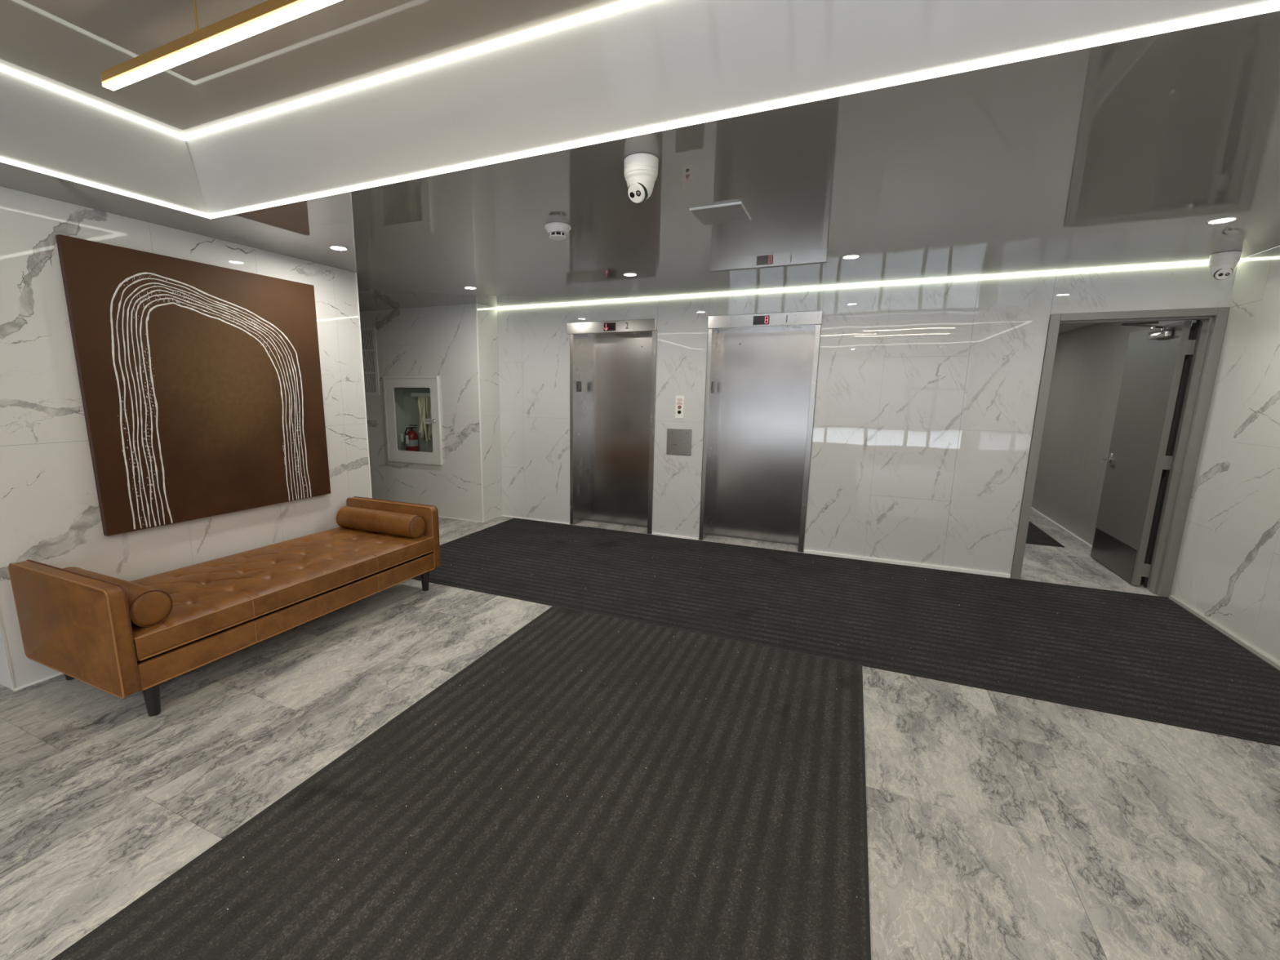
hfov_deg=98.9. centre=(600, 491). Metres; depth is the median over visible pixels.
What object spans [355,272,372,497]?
trim
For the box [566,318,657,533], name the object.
elevator
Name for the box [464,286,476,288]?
recessed light
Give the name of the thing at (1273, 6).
led strip
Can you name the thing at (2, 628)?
trim
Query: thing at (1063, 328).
ceiling
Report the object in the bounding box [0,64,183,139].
led strip
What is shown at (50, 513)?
wall
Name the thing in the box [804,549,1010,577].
baseboard
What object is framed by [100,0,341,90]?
lamp
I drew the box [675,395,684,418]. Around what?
switch plate
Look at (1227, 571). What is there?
wall
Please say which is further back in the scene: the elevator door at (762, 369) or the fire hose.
the fire hose
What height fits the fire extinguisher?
0.406 m
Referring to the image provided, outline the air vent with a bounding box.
[360,327,379,395]
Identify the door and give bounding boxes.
[1010,306,1230,597]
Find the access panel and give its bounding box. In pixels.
[688,201,751,225]
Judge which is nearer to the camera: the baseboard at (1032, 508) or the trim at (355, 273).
the trim at (355, 273)
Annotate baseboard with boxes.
[13,672,63,690]
[438,515,483,522]
[502,515,569,524]
[651,532,698,540]
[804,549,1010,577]
[1031,506,1092,547]
[1168,595,1279,670]
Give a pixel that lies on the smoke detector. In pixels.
(557, 230)
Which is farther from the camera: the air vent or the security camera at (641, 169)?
the air vent
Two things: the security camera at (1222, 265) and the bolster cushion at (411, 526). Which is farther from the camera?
the bolster cushion at (411, 526)
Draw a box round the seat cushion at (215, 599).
[129,526,434,663]
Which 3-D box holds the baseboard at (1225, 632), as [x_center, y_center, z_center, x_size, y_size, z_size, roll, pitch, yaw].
[2.686,1.512,0.449,0.020,0.030,8.550,5,11,24]
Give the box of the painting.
[55,234,330,536]
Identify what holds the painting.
attached to the wall at (50, 513)
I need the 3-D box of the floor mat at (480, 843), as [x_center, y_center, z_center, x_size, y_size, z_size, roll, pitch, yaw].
[-0.705,1.425,0.812,2.057,0.009,6.230,5,11,24]
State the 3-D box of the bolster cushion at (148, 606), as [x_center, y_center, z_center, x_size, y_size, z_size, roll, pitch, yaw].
[-2.464,0.518,2.734,0.795,0.180,0.180,5,11,24]
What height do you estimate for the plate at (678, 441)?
0.271 m
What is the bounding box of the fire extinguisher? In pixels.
[400,424,418,451]
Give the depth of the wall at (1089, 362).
6.14 m
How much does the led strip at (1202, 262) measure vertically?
0.007 m
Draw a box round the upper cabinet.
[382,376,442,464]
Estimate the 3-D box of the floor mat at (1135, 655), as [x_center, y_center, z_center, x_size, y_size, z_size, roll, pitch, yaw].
[1.229,0.758,4.527,6.074,0.009,2.242,5,11,24]
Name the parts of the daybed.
leg, arm, leg, arm, leg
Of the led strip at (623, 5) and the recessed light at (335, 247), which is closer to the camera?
the led strip at (623, 5)
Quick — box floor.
[0,508,1279,959]
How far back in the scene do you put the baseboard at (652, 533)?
5.95 m
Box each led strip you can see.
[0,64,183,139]
[0,156,208,217]
[182,0,657,141]
[208,0,1279,218]
[497,262,1208,308]
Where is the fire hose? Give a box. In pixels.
[417,396,432,440]
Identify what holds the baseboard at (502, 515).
attached to the wall at (926, 393)
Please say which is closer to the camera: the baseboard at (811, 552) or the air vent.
the baseboard at (811, 552)
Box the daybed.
[8,496,440,716]
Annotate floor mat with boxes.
[51,605,871,959]
[411,518,1279,746]
[1026,521,1064,547]
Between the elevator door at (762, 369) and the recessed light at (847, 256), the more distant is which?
the elevator door at (762, 369)
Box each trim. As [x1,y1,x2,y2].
[0,611,15,691]
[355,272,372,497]
[475,302,484,522]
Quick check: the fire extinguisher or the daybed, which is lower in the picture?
the daybed
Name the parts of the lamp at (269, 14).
stem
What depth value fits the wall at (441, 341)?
6.54 m
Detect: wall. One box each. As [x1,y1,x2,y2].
[0,186,370,689]
[359,303,502,522]
[497,262,1237,573]
[1031,320,1201,588]
[1169,245,1279,663]
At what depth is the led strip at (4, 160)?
2.63 m
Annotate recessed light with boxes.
[328,245,347,250]
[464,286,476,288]
[622,272,636,275]
[842,254,860,258]
[1206,216,1238,223]
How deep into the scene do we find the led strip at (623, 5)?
2.15 m
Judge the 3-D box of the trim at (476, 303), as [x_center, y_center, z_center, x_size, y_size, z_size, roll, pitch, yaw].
[-1.389,-0.867,6.315,0.012,2.511,0.012,5,11,24]
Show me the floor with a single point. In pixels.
(1001, 826)
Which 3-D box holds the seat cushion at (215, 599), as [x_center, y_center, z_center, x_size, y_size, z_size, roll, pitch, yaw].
[-2.120,0.526,3.557,0.916,0.150,1.965,5,11,24]
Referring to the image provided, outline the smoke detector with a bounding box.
[544,222,571,239]
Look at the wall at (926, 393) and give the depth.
4.94 m
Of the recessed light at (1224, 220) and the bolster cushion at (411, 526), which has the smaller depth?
the recessed light at (1224, 220)
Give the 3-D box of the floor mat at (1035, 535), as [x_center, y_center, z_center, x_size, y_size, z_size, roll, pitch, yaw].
[4.692,0.302,7.165,1.524,0.009,2.594,5,11,24]
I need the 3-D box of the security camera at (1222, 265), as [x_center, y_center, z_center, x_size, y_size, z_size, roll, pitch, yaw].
[4.217,-1.524,3.698,0.144,0.171,0.144,5,11,24]
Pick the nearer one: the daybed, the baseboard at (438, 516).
the daybed
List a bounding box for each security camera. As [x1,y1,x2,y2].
[623,152,658,204]
[1208,250,1241,279]
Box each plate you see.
[666,428,692,455]
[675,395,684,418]
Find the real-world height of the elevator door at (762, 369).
2.303 m
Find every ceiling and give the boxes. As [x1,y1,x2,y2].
[0,0,1279,311]
[1057,323,1094,333]
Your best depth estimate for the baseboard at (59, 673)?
2.92 m
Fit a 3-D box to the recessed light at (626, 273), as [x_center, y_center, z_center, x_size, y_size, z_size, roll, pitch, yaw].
[0.247,-1.795,4.512,0.116,0.006,0.116,5,11,24]
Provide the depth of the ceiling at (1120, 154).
2.31 m
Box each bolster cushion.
[62,566,173,627]
[335,506,426,538]
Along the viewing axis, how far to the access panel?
2.92 m

